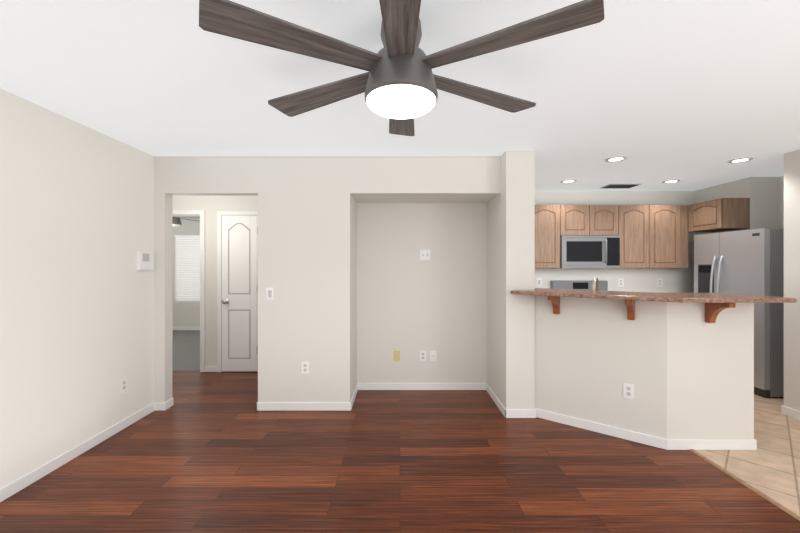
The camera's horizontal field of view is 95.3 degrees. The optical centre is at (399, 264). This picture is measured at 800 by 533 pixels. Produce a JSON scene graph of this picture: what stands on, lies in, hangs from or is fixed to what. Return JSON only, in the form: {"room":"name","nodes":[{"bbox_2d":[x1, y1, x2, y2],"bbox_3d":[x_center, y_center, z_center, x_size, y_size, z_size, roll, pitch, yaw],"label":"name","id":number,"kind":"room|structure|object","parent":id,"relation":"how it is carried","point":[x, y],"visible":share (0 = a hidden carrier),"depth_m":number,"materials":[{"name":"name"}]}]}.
{"room":"living room","nodes":[
{"label":"living room","id":0,"kind":"room"},
{"bbox_2d":[0,88,153,488],"bbox_3d":[-2.420,0.180,0.450,0.120,2.440,6.100,0,0,0],"label":"wall","id":1,"kind":"structure","parent":0,"point":[76,285],"depth_m":2.59,"materials":[{"name":"white paint"}]},
{"bbox_2d":[120,377,126,392],"bbox_3d":[-2.356,1.030,3.110,0.006,0.116,0.072,0,0,0],"label":"outlet","id":2,"kind":"object","parent":1,"relation":"attached to","point":[123,384],"visible":1,"depth_m":3.10,"materials":[{"name":"white plastic"}]},
{"bbox_2d":[137,251,153,269],"bbox_3d":[-2.344,-0.035,3.360,0.030,0.170,0.180,0,0,0],"label":"keypad","id":3,"kind":"object","parent":1,"relation":"attached to","point":[145,260],"visible":1,"depth_m":3.34,"materials":[{"name":"white plastic"}]},
{"bbox_2d":[172,330,199,369],"bbox_3d":[-4.010,1.425,6.340,3.420,0.050,3.040,0,0,0],"label":"floor","id":4,"kind":"structure","parent":0,"point":[185,349],"depth_m":5.97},
{"bbox_2d":[0,370,799,532],"bbox_3d":[-1.200,1.425,1.110,6.800,0.050,7.420,0,0,0],"label":"floor","id":5,"kind":"structure","parent":0,"point":[211,452],"depth_m":2.40,"materials":[{"name":"brown wood"}]},
{"bbox_2d":[690,449,799,520],"bbox_3d":[2.200,1.396,0.130,0.036,0.008,5.260,0,0,0],"label":"transition strip","id":6,"kind":"object","parent":5,"relation":"on","point":[777,504],"depth_m":2.29,"materials":[{"name":"brown wood"}]},
{"bbox_2d":[0,0,799,190],"bbox_3d":[-0.550,-1.070,2.625,10.500,0.060,10.650,0,0,0],"label":"ceiling","id":7,"kind":"structure","parent":0,"point":[692,95],"depth_m":2.09,"materials":[{"name":"white paint"}]},
{"bbox_2d":[172,217,197,227],"bbox_3d":[-4.050,-0.847,6.450,1.245,0.384,1.211,0,0,0],"label":"ceiling fan","id":8,"kind":"object","parent":7,"relation":"hanging from","point":[176,221],"visible":0.19,"depth_m":6.42,"materials":[{"name":"silver metal"}]},
{"bbox_2d":[199,0,603,135],"bbox_3d":[0.005,-0.847,1.575,1.398,0.384,1.531,0,0,0],"label":"ceiling fan","id":9,"kind":"object","parent":7,"relation":"hanging from","point":[399,83],"visible":1,"depth_m":1.42,"materials":[{"name":"brown metal"}]},
{"bbox_2d":[560,179,576,182],"bbox_3d":[2.100,-1.035,4.540,0.190,0.010,0.190,0,0,0],"label":"recessed light","id":10,"kind":"object","parent":7,"relation":"in","point":[569,181],"visible":1,"depth_m":4.53,"materials":[{"name":"white"}]},
{"bbox_2d":[605,156,626,161],"bbox_3d":[2.120,-1.035,3.580,0.190,0.010,0.190,0,0,0],"label":"recessed light","id":11,"kind":"object","parent":7,"relation":"in","point":[615,158],"visible":1,"depth_m":3.56,"materials":[{"name":"white"}]},
{"bbox_2d":[600,183,641,187],"bbox_3d":[2.900,-1.032,4.800,0.400,0.016,0.250,0,0,0],"label":"ceiling vent","id":12,"kind":"object","parent":7,"relation":"in","point":[620,185],"visible":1,"depth_m":4.72,"materials":[{"name":"grey metal"}]},
{"bbox_2d":[662,179,680,182],"bbox_3d":[3.380,-1.035,4.540,0.190,0.010,0.190,0,0,0],"label":"recessed light","id":13,"kind":"object","parent":7,"relation":"in","point":[672,181],"visible":0.94,"depth_m":4.53,"materials":[{"name":"white"}]},
{"bbox_2d":[728,157,753,162],"bbox_3d":[3.380,-1.035,3.620,0.190,0.010,0.190,0,0,0],"label":"recessed light","id":14,"kind":"object","parent":7,"relation":"in","point":[738,160],"visible":0.98,"depth_m":3.61,"materials":[{"name":"white"}]},
{"bbox_2d":[154,149,799,410],"bbox_3d":[-0.550,0.180,2.630,10.340,2.440,10.460,0,0,0],"label":"wall","id":15,"kind":"structure","parent":0,"point":[363,292],"depth_m":3.50,"materials":[{"name":"white paint"}]},
{"bbox_2d":[174,235,199,301],"bbox_3d":[-4.350,0.085,7.790,0.900,1.430,0.100,0,0,0],"label":"window blinds","id":16,"kind":"object","parent":15,"relation":"attached to","point":[187,267],"visible":0.54,"depth_m":7.78,"materials":[{"name":"white plastic"}]},
{"bbox_2d":[172,210,257,371],"bbox_3d":[-2.610,0.346,4.771,1.614,2.107,0.217,0,0,0],"label":"door","id":17,"kind":"structure","parent":15,"relation":"attached to","point":[237,290],"depth_m":4.74,"materials":[{"name":"white wood"}]},
{"bbox_2d":[266,288,273,299],"bbox_3d":[-1.247,0.280,3.495,0.072,0.116,0.008,0,0,0],"label":"light switch","id":18,"kind":"object","parent":15,"relation":"attached to","point":[269,293],"visible":1,"depth_m":3.49,"materials":[{"name":"white plastic"}]},
{"bbox_2d":[301,362,308,373],"bbox_3d":[-0.910,0.990,3.496,0.072,0.116,0.006,0,0,0],"label":"outlet","id":19,"kind":"object","parent":15,"relation":"attached to","point":[304,367],"visible":1,"depth_m":3.49,"materials":[{"name":"white plastic"}]},
{"bbox_2d":[394,351,399,360],"bbox_3d":[-0.035,1.020,4.064,0.072,0.116,0.011,0,0,0],"label":"wall plate","id":20,"kind":"object","parent":15,"relation":"attached to","point":[396,355],"visible":1,"depth_m":4.06,"materials":[{"name":"yellow plastic"}]},
{"bbox_2d":[0,327,799,501],"bbox_3d":[-0.550,1.361,2.630,10.100,0.078,10.220,0,0,0],"label":"baseboard","id":21,"kind":"structure","parent":15,"relation":"attached to","point":[21,483],"depth_m":3.13,"materials":[{"name":"white wood"}]},
{"bbox_2d":[420,351,425,360],"bbox_3d":[0.256,1.020,4.066,0.072,0.116,0.006,0,0,0],"label":"outlet","id":22,"kind":"object","parent":15,"relation":"attached to","point":[422,355],"visible":1,"depth_m":4.06,"materials":[{"name":"white plastic"}]},
{"bbox_2d":[420,250,429,259],"bbox_3d":[0.280,-0.105,4.065,0.116,0.116,0.008,0,0,0],"label":"outlet","id":23,"kind":"object","parent":15,"relation":"attached to","point":[424,254],"visible":1,"depth_m":4.06,"materials":[{"name":"white plastic"}]},
{"bbox_2d":[430,351,435,360],"bbox_3d":[0.368,1.020,4.064,0.072,0.116,0.011,0,0,0],"label":"outlet","id":24,"kind":"object","parent":15,"relation":"attached to","point":[432,355],"visible":1,"depth_m":4.06,"materials":[{"name":"white plastic"}]},
{"bbox_2d":[537,278,541,285],"bbox_3d":[1.965,0.250,5.145,0.072,0.116,0.008,0,0,0],"label":"light switch","id":25,"kind":"object","parent":15,"relation":"attached to","point":[539,281],"visible":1,"depth_m":5.14,"materials":[{"name":"white plastic"}]},
{"bbox_2d":[535,205,562,267],"bbox_3d":[1.877,-0.371,4.979,0.482,0.838,0.337,0,0,0],"label":"upper cabinet","id":26,"kind":"object","parent":15,"relation":"attached to","point":[548,218],"depth_m":4.81,"materials":[{"name":"brown wood"}]},
{"bbox_2d":[563,205,594,235],"bbox_3d":[2.341,-0.588,4.979,0.448,0.405,0.337,0,0,0],"label":"upper cabinet","id":27,"kind":"object","parent":15,"relation":"attached to","point":[578,220],"depth_m":4.81,"materials":[{"name":"brown wood"}]},
{"bbox_2d":[560,236,619,267],"bbox_3d":[2.501,-0.166,4.939,0.758,0.428,0.415,0,0,0],"label":"microwave","id":28,"kind":"object","parent":27,"relation":"attached to","point":[589,251],"visible":0.96,"depth_m":4.78,"materials":[{"name":"silver metal"}]},
{"bbox_2d":[595,205,618,235],"bbox_3d":[2.660,-0.588,4.979,0.449,0.405,0.337,0,0,0],"label":"upper cabinet","id":29,"kind":"object","parent":15,"relation":"attached to","point":[606,216],"depth_m":4.81,"materials":[{"name":"brown wood"}]},
{"bbox_2d":[618,278,623,286],"bbox_3d":[3.120,0.255,5.146,0.072,0.116,0.006,0,0,0],"label":"electrical outlet","id":30,"kind":"object","parent":15,"relation":"attached to","point":[620,282],"visible":1,"depth_m":5.14,"materials":[{"name":"white plastic"}]},
{"bbox_2d":[618,205,654,267],"bbox_3d":[3.120,-0.371,4.979,0.471,0.838,0.337,0,0,0],"label":"upper cabinet","id":31,"kind":"object","parent":15,"relation":"attached to","point":[653,236],"depth_m":4.81,"materials":[{"name":"brown wood"}]},
{"bbox_2d":[657,278,662,286],"bbox_3d":[3.670,0.255,5.146,0.072,0.116,0.006,0,0,0],"label":"electrical outlet","id":32,"kind":"object","parent":15,"relation":"attached to","point":[659,282],"visible":1,"depth_m":5.14,"materials":[{"name":"white plastic"}]},
{"bbox_2d":[655,205,682,267],"bbox_3d":[3.466,-0.371,4.979,0.480,0.838,0.337,0,0,0],"label":"upper cabinet","id":33,"kind":"object","parent":15,"relation":"attached to","point":[668,218],"depth_m":4.81,"materials":[{"name":"brown wood"}]},
{"bbox_2d":[683,198,749,233],"bbox_3d":[3.979,-0.610,4.580,0.337,0.360,0.520,0,0,0],"label":"upper cabinet","id":34,"kind":"object","parent":15,"relation":"attached to","point":[722,214],"depth_m":4.39,"materials":[{"name":"brown wood"}]},
{"bbox_2d":[535,295,753,438],"bbox_3d":[1.935,0.831,3.190,1.490,1.138,0.860,0,0,0],"label":"wall","id":35,"kind":"structure","parent":0,"point":[686,370],"depth_m":2.82,"materials":[{"name":"white paint"}]},
{"bbox_2d":[623,383,633,398],"bbox_3d":[1.823,1.010,2.907,0.072,0.116,0.006,0,0,38],"label":"outlet","id":36,"kind":"object","parent":35,"relation":"attached to","point":[628,390],"visible":1,"depth_m":2.90,"materials":[{"name":"white plastic"}]},
{"bbox_2d":[510,288,796,322],"bbox_3d":[1.850,0.334,3.059,1.740,0.207,1.167,0,0,0],"label":"countertop","id":37,"kind":"structure","parent":35,"relation":"on","point":[716,304],"depth_m":2.71,"materials":[{"name":"stone"}]},
{"bbox_3d":[2.009,0.892,3.430,1.302,0.815,1.054,0,0,0],"label":"countertop","id":38,"kind":"structure","parent":35,"relation":"attached to","visible":0},
{"bbox_2d":[592,277,598,289],"bbox_3d":[1.856,0.302,3.445,0.148,0.361,0.212,0,0,0],"label":"faucet","id":39,"kind":"object","parent":38,"relation":"on","point":[595,284],"visible":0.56,"depth_m":3.42,"materials":[{"name":"silver metal"}]},
{"bbox_2d":[695,393,799,515],"bbox_3d":[2.795,1.425,1.335,3.650,0.050,7.870,0,0,0],"label":"floor","id":40,"kind":"structure","parent":0,"point":[769,467],"depth_m":2.64,"materials":[{"name":"beige tile"}]},
{"bbox_2d":[551,280,607,290],"bbox_3d":[2.502,0.812,4.795,0.753,1.175,0.701,0,0,0],"label":"range","id":41,"kind":"object","parent":40,"relation":"on","point":[576,284],"visible":0.1,"depth_m":5.05,"materials":[{"name":"silver metal"}]},
{"bbox_2d":[694,228,783,396],"bbox_3d":[4.107,0.510,4.258,0.756,1.780,0.915,0,0,0],"label":"fridge","id":42,"kind":"object","parent":40,"relation":"on","point":[750,261],"visible":0.46,"depth_m":3.87,"materials":[{"name":"silver metal"}]}
]}

